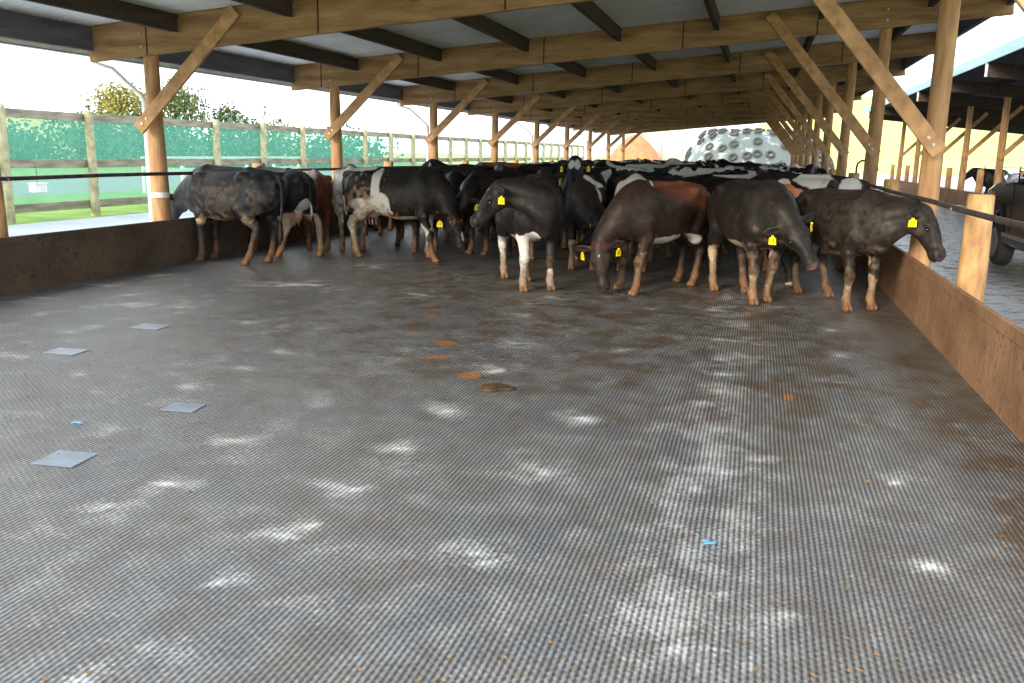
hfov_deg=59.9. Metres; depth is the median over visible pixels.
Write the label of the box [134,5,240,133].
diagonal brace
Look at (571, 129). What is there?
downpipe
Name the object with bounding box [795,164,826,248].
cow
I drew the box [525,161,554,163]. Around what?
cow
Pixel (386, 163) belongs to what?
post
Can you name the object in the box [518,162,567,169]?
cow
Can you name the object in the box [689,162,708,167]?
cow
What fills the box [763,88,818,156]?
diagonal brace
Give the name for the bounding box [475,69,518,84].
joist
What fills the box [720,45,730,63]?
joist
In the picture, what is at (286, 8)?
joist
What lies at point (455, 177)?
cow
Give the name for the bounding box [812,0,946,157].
diagonal brace
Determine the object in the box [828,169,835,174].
post
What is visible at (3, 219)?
post
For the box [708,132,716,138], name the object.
tyre
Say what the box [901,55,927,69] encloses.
joist
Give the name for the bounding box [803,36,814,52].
joist
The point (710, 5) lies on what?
joist
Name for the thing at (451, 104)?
joist
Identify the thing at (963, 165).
timber post
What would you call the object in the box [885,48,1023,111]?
roof
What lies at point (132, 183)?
gravel road
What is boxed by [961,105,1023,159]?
diagonal brace
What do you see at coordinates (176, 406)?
mat patch
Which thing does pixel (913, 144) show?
diagonal brace
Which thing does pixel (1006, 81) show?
purlin
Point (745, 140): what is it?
stack
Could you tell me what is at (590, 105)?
joist
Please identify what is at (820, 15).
joist
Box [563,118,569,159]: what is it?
timber post
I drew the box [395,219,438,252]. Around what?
cow
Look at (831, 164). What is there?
tyre
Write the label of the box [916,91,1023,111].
rafter
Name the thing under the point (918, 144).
timber post
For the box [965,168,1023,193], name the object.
cow
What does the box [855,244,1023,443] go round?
wall
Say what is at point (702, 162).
cow
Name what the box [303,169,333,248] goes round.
cow
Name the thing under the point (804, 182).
cow
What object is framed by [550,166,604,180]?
cow
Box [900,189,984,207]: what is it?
yard
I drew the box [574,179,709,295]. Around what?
cow
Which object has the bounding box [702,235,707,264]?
switch
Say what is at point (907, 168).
post
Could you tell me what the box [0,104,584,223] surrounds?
fence
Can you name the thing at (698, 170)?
cow
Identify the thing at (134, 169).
paddock
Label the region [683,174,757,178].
cow
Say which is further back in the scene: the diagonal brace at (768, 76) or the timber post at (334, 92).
the diagonal brace at (768, 76)
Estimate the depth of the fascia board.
26.73 m
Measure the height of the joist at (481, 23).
0.246 m
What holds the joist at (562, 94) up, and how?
attached to the roof beam at (921, 44)
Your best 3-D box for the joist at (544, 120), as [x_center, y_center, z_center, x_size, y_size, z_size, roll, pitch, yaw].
[0.928,-9.775,38.639,0.090,0.340,5.900,4,12,15]
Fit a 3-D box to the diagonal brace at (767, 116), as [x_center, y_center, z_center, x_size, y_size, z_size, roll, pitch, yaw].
[15.149,-11.727,50.093,2.178,2.549,0.158,4,12,15]
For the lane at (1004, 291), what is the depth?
15.01 m
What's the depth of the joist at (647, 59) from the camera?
20.98 m
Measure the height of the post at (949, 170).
1.520 m
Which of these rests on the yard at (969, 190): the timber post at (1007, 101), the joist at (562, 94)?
the timber post at (1007, 101)
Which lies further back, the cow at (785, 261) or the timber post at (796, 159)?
the timber post at (796, 159)
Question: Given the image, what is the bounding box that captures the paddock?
[11,162,454,175]
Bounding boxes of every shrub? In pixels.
[7,104,142,159]
[7,107,66,158]
[94,102,233,167]
[174,106,314,167]
[285,122,403,170]
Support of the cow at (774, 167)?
on the floor
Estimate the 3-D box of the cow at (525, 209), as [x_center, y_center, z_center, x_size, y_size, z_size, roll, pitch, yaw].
[0.175,-1.482,12.005,1.144,1.486,2.104,4,12,11]
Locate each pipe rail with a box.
[0,164,474,180]
[799,166,1023,229]
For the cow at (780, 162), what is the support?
on the floor
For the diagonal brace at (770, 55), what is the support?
attached to the timber post at (841, 168)
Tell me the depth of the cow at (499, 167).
18.07 m
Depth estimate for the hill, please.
101.08 m
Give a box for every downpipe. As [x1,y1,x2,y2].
[91,62,153,221]
[397,103,428,160]
[516,122,533,161]
[571,129,587,159]
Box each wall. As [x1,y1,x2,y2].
[0,212,410,294]
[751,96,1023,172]
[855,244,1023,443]
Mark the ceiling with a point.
(565, 19)
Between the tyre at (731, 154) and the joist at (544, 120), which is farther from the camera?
the tyre at (731, 154)
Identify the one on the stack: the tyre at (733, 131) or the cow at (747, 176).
the tyre at (733, 131)
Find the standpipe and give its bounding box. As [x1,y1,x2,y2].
[855,160,878,172]
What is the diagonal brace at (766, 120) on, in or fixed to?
attached to the timber post at (795, 121)
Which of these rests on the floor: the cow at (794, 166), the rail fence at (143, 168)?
the cow at (794, 166)
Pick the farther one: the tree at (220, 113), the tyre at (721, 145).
the tree at (220, 113)
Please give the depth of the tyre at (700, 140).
71.42 m
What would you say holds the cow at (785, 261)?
on the floor
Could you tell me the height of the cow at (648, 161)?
1.654 m
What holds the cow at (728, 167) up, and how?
on the floor
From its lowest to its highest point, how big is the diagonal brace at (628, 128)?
1.765 m
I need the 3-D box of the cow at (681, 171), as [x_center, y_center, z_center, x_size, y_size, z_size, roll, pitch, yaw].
[3.666,-3.368,21.279,0.791,1.654,2.666,-3,13,-19]
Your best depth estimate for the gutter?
15.96 m
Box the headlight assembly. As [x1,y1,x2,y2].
[1002,170,1020,185]
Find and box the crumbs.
[5,269,1011,682]
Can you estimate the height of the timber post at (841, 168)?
4.418 m
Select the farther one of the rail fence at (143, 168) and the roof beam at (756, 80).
the rail fence at (143, 168)
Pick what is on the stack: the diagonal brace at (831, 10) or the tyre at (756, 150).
the tyre at (756, 150)
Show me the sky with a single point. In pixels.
(674, 143)
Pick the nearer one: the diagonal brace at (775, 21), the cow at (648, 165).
the diagonal brace at (775, 21)
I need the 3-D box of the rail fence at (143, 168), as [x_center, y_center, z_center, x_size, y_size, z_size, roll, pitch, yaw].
[-12.420,-7.536,39.503,0.155,1.365,12.400,4,12,15]
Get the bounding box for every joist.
[0,9,92,50]
[25,0,179,32]
[137,50,294,82]
[231,0,294,17]
[236,40,358,70]
[326,83,402,99]
[340,28,442,61]
[401,76,453,90]
[428,100,469,110]
[452,15,529,51]
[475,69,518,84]
[486,96,512,103]
[498,111,515,117]
[533,119,549,122]
[537,108,551,111]
[543,90,565,98]
[553,61,586,77]
[571,1,622,41]
[587,104,597,107]
[604,85,620,93]
[634,53,656,70]
[666,79,677,87]
[703,0,719,31]
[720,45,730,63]
[730,74,736,82]
[794,67,800,76]
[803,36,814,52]
[817,9,823,19]
[857,62,862,70]
[859,91,868,95]
[891,26,910,42]
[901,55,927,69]
[927,0,939,7]
[957,17,990,37]
[1007,0,1015,4]
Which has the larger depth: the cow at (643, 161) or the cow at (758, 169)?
the cow at (643, 161)
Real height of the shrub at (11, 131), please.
4.960 m
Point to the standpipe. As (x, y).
(860, 161)
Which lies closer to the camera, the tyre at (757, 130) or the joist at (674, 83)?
the joist at (674, 83)
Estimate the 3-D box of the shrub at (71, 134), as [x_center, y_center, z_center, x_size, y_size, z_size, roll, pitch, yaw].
[-38.813,-19.072,78.949,13.936,6.658,11.673,1,12,-2]
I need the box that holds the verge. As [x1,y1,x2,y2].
[7,182,331,224]
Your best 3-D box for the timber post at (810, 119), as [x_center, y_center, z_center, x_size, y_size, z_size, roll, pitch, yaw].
[12.966,-8.436,38.861,0.272,4.418,0.375,4,12,15]
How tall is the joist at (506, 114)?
0.340 m
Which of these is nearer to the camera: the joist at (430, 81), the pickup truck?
the pickup truck
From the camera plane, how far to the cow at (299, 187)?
14.56 m
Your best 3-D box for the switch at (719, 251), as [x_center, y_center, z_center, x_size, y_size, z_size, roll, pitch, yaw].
[2.902,-1.272,12.486,0.092,0.464,0.102,-1,12,-9]
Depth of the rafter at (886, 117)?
52.90 m
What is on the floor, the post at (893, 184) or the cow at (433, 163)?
the cow at (433, 163)
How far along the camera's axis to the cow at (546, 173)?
14.20 m
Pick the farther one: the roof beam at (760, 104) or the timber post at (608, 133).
the timber post at (608, 133)
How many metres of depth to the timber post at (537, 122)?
35.87 m
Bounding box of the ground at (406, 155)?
[269,151,958,176]
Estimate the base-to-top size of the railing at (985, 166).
1.600 m
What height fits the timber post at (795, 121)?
4.417 m
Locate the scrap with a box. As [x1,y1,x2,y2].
[702,539,715,543]
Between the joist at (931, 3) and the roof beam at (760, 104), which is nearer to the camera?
the joist at (931, 3)
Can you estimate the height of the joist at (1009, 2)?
0.340 m
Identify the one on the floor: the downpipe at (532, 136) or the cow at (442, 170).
the cow at (442, 170)
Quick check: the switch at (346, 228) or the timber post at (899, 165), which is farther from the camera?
the timber post at (899, 165)
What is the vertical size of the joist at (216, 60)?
0.340 m
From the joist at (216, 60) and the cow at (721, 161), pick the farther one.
the cow at (721, 161)
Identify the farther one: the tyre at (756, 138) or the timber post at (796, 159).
the tyre at (756, 138)
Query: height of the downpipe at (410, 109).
3.078 m
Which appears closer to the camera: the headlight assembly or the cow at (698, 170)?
the headlight assembly
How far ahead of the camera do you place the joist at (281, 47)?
16.21 m
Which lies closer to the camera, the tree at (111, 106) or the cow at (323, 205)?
the cow at (323, 205)
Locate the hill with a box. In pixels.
[6,117,224,159]
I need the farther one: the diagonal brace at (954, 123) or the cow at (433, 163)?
the diagonal brace at (954, 123)
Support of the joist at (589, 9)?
attached to the roof beam at (119, 40)
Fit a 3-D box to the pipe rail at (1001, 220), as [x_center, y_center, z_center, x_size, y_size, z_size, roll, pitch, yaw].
[8.676,-4.592,24.417,0.054,0.066,49.500,4,12,15]
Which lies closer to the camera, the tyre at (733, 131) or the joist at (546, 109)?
the joist at (546, 109)
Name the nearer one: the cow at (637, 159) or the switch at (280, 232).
the switch at (280, 232)
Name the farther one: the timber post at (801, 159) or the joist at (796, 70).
the timber post at (801, 159)
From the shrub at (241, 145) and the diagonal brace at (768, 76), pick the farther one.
the shrub at (241, 145)
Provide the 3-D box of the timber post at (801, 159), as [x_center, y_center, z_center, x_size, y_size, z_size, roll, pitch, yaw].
[14.544,-9.615,44.534,0.276,4.418,0.386,4,12,15]
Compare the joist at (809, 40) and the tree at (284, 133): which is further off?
the tree at (284, 133)
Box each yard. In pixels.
[846,174,984,189]
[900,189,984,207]
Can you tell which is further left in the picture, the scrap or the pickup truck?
the scrap
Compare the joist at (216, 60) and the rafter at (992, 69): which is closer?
the joist at (216, 60)
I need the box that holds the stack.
[687,131,830,172]
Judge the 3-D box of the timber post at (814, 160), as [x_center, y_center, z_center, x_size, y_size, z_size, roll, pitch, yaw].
[11.372,-7.258,33.193,0.280,4.418,0.365,4,12,15]
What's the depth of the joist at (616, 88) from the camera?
27.70 m
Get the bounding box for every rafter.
[868,112,1023,133]
[884,107,1023,128]
[912,101,1023,120]
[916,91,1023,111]
[951,79,1023,98]
[984,62,1023,79]
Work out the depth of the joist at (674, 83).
27.17 m
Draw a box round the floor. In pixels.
[0,221,1023,682]
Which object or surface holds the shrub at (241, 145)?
on the paddock
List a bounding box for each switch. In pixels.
[278,220,283,249]
[310,216,315,242]
[344,212,348,238]
[507,235,511,257]
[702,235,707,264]
[716,245,721,266]
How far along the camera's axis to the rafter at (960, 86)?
31.31 m
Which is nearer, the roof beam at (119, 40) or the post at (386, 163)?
the roof beam at (119, 40)
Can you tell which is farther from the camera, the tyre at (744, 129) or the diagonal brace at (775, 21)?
the tyre at (744, 129)
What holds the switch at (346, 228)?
attached to the cow at (422, 193)
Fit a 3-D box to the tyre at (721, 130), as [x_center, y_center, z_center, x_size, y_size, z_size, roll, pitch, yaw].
[16.588,-16.668,70.112,0.688,0.433,0.659,6,13,20]
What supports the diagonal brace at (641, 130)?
attached to the timber post at (623, 137)
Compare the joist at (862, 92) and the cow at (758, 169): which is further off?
the joist at (862, 92)
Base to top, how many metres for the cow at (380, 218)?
1.529 m
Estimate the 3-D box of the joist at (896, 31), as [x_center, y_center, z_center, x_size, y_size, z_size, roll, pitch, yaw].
[8.067,-6.505,18.259,0.106,0.246,5.900,4,12,15]
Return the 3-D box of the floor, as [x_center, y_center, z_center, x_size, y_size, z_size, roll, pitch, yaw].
[4.346,-4.187,28.625,10.440,0.001,64.000,4,12,15]
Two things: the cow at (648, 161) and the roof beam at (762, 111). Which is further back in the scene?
the roof beam at (762, 111)
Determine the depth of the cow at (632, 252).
13.65 m
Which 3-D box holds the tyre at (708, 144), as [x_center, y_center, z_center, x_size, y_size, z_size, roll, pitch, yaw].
[15.445,-15.271,69.529,0.515,0.599,0.716,-6,14,-31]
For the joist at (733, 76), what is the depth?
26.63 m
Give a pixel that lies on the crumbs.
(846, 588)
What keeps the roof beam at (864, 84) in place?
attached to the timber post at (814, 160)
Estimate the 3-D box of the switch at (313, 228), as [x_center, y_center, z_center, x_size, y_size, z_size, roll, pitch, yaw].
[-3.270,-1.837,14.602,0.089,0.448,0.098,-11,17,-44]
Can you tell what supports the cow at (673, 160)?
on the floor
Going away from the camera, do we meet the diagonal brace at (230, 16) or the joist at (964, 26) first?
the diagonal brace at (230, 16)
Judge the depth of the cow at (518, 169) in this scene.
21.92 m
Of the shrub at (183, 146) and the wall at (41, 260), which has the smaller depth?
the wall at (41, 260)
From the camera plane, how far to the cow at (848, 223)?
10.56 m
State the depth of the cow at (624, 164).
30.25 m
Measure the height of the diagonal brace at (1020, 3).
2.549 m
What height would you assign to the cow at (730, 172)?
1.601 m
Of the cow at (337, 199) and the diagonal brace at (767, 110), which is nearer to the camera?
the cow at (337, 199)
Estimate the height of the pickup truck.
2.218 m
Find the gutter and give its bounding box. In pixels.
[0,37,606,133]
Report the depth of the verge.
25.29 m
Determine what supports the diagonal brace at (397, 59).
attached to the timber post at (334, 92)
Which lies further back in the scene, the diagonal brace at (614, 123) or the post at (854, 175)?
the diagonal brace at (614, 123)
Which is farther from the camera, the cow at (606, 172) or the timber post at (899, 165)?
the timber post at (899, 165)
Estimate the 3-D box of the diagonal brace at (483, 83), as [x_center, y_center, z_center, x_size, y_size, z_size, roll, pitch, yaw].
[-1.504,-6.241,24.122,1.823,1.765,0.158,4,12,15]
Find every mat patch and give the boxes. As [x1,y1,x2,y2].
[31,450,98,467]
[43,347,88,354]
[129,323,170,329]
[161,402,206,412]
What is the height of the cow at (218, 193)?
1.492 m
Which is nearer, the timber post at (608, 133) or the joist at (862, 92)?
the joist at (862, 92)
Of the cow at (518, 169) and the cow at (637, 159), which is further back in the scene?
the cow at (637, 159)
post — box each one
[0,168,8,237]
[138,32,171,220]
[252,163,264,166]
[329,70,342,179]
[384,161,392,165]
[429,90,437,159]
[491,103,497,161]
[533,112,539,162]
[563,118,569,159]
[587,129,591,159]
[606,132,609,159]
[621,135,624,160]
[790,120,797,165]
[794,122,801,163]
[798,111,807,165]
[804,96,813,166]
[811,95,822,166]
[820,71,836,174]
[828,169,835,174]
[835,56,857,175]
[848,173,859,178]
[862,8,892,189]
[874,179,899,195]
[890,164,894,178]
[896,122,905,179]
[904,165,909,180]
[908,0,960,267]
[912,139,920,182]
[944,167,952,187]
[950,194,994,302]
[957,106,973,190]
[975,169,984,193]
[993,97,1011,185]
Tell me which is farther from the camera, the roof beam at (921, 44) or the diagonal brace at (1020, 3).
the roof beam at (921, 44)
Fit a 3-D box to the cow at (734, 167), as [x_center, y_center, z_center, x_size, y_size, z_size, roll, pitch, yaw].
[8.829,-5.859,33.662,0.740,1.547,2.492,-8,15,-36]
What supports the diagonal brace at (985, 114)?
attached to the rafter at (921, 106)
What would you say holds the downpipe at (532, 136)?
attached to the timber post at (537, 122)
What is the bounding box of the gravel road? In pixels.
[12,171,331,196]
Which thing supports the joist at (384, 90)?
attached to the roof beam at (921, 44)
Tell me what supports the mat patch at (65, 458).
on the floor
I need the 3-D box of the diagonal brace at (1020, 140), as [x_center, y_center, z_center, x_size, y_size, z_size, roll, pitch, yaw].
[18.323,-7.474,31.148,2.136,2.260,0.050,4,12,15]
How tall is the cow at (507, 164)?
1.615 m
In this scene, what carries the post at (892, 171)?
on the yard at (969, 190)
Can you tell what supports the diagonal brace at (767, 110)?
attached to the timber post at (801, 159)
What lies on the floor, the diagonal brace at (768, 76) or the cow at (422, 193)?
the cow at (422, 193)
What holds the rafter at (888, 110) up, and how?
on the timber post at (918, 144)
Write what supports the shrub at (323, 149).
on the paddock
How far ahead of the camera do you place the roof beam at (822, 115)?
56.88 m
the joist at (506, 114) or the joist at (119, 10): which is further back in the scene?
the joist at (506, 114)
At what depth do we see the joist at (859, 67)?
26.31 m
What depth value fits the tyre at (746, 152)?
67.02 m
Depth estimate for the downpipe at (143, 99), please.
13.40 m
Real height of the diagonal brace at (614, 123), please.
1.765 m
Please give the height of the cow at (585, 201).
1.471 m
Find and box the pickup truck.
[987,170,1023,264]
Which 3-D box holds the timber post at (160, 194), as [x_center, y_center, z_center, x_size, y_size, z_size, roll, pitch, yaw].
[-5.373,-2.856,13.388,0.287,3.399,0.386,4,12,15]
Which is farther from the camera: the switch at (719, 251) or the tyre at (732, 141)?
the tyre at (732, 141)
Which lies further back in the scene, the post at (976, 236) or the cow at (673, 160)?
the cow at (673, 160)
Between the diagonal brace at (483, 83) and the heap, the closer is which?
the diagonal brace at (483, 83)
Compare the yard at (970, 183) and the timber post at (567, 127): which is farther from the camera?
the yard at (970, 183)
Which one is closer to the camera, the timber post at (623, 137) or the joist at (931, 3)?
the joist at (931, 3)
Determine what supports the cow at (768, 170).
on the floor
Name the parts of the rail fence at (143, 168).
post, post, rail, rail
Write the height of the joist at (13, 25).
0.340 m
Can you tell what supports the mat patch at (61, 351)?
on the floor
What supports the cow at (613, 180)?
on the floor
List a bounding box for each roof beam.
[89,0,596,62]
[291,0,1013,90]
[400,32,935,105]
[467,58,904,115]
[516,79,873,121]
[547,92,861,126]
[573,103,826,129]
[593,109,836,132]
[610,114,825,135]
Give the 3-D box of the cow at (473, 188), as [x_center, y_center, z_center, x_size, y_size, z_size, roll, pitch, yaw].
[-0.389,-2.302,15.787,0.851,1.485,2.621,7,14,27]
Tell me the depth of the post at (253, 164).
16.12 m
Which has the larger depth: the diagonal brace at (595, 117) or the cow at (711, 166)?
the diagonal brace at (595, 117)
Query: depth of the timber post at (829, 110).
27.43 m
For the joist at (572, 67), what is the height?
0.246 m
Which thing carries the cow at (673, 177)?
on the floor
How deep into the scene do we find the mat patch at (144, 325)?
8.92 m
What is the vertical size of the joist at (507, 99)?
0.246 m
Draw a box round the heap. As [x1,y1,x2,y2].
[610,134,660,160]
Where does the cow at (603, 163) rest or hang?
on the floor
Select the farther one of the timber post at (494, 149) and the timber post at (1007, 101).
the timber post at (1007, 101)
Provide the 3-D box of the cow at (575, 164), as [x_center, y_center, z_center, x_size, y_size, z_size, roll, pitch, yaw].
[1.225,-2.699,17.145,0.782,1.760,2.698,3,12,7]
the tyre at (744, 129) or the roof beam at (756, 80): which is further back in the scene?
the tyre at (744, 129)
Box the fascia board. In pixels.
[863,35,1023,113]
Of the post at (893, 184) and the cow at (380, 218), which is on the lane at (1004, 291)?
the post at (893, 184)
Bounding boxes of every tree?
[78,76,145,155]
[135,77,217,139]
[200,101,256,148]
[249,107,298,156]
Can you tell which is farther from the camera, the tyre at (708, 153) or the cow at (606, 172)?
the tyre at (708, 153)
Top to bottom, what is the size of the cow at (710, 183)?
1.532 m
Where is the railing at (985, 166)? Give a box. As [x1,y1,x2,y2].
[982,165,1023,190]
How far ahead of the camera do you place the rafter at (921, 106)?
42.14 m
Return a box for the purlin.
[959,79,1021,95]
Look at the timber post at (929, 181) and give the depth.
10.44 m
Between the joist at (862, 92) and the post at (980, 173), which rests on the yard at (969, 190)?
the post at (980, 173)
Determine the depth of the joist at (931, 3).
15.10 m
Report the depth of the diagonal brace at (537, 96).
29.72 m
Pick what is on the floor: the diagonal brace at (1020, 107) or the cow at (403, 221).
the cow at (403, 221)
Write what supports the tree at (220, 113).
on the paddock
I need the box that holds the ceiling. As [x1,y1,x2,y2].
[0,0,936,99]
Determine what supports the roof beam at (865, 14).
attached to the timber post at (870, 171)
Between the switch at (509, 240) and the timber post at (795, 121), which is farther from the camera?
the timber post at (795, 121)
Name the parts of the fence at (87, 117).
post, rail, rail, rail, post, rail, rail, rail, rail, rail, post, rail, rail, post, rail, rail, post, rail, rail, rail, rail, post, rail, rail, post, rail, rail, post, rail, rail, rail, rail, post, rail, rail, post, rail, rail, post, post, post, post, post, post, post, post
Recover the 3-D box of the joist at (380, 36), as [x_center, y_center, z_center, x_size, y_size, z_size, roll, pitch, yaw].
[-2.224,-5.168,15.062,0.106,0.246,5.900,4,12,15]
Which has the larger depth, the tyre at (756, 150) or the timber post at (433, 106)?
the tyre at (756, 150)
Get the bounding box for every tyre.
[697,137,703,144]
[704,152,711,159]
[705,143,712,149]
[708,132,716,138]
[718,128,726,132]
[718,144,726,151]
[728,153,736,160]
[729,140,737,146]
[730,130,738,135]
[742,128,750,132]
[742,151,751,158]
[752,149,761,156]
[753,137,762,144]
[754,128,762,132]
[766,150,774,157]
[829,161,834,168]
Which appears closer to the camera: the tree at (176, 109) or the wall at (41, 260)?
the wall at (41, 260)
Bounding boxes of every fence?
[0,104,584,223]
[141,156,300,192]
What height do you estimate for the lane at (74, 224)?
0.149 m
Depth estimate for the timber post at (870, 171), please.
16.07 m
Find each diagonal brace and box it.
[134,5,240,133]
[323,53,403,140]
[424,78,488,143]
[488,93,540,146]
[531,106,575,147]
[562,114,601,148]
[586,121,618,149]
[605,125,633,150]
[620,129,645,151]
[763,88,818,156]
[764,49,848,156]
[764,71,830,156]
[764,100,809,156]
[764,108,803,156]
[764,114,798,156]
[764,119,794,156]
[766,11,880,156]
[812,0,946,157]
[898,142,915,158]
[914,117,961,158]
[944,112,988,152]
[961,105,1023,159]
[997,134,1023,160]
[1014,0,1023,12]
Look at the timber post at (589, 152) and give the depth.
47.23 m
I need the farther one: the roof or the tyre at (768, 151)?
the tyre at (768, 151)
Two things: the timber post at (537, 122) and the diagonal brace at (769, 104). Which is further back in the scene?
the diagonal brace at (769, 104)
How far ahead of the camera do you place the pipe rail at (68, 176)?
12.17 m
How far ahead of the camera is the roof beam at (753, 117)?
51.20 m
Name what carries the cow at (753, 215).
on the floor
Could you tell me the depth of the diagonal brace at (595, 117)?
41.07 m
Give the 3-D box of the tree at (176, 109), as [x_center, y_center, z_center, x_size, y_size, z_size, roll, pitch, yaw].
[-33.880,-22.470,89.579,10.498,8.706,9.478,4,12,15]
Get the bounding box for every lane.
[8,209,193,236]
[876,189,1023,329]
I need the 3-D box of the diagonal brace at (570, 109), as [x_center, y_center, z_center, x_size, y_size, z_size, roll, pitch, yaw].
[1.666,-8.597,35.454,1.823,1.765,0.158,4,12,15]
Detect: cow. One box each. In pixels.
[170,164,284,264]
[250,165,324,256]
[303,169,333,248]
[332,164,365,250]
[342,166,466,262]
[365,215,392,235]
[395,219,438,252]
[401,220,419,237]
[420,159,473,167]
[433,167,494,230]
[444,169,470,241]
[453,169,526,255]
[457,164,537,173]
[470,177,563,291]
[479,162,533,166]
[486,164,516,240]
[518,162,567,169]
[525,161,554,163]
[525,167,564,259]
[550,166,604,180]
[557,155,593,248]
[563,175,608,269]
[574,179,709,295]
[583,163,631,166]
[583,167,637,188]
[592,159,646,170]
[605,171,671,203]
[611,161,643,163]
[614,173,659,272]
[625,163,686,167]
[632,158,657,163]
[632,160,655,163]
[637,175,707,257]
[642,167,697,176]
[658,162,710,164]
[666,158,719,165]
[669,176,747,253]
[680,164,719,168]
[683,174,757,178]
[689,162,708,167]
[690,167,758,174]
[706,171,869,270]
[707,178,819,304]
[710,170,736,174]
[714,159,764,167]
[719,165,739,169]
[732,166,767,169]
[749,167,762,171]
[760,161,786,165]
[760,165,784,169]
[762,184,812,287]
[766,169,791,172]
[783,163,804,173]
[789,187,945,311]
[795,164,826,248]
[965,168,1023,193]

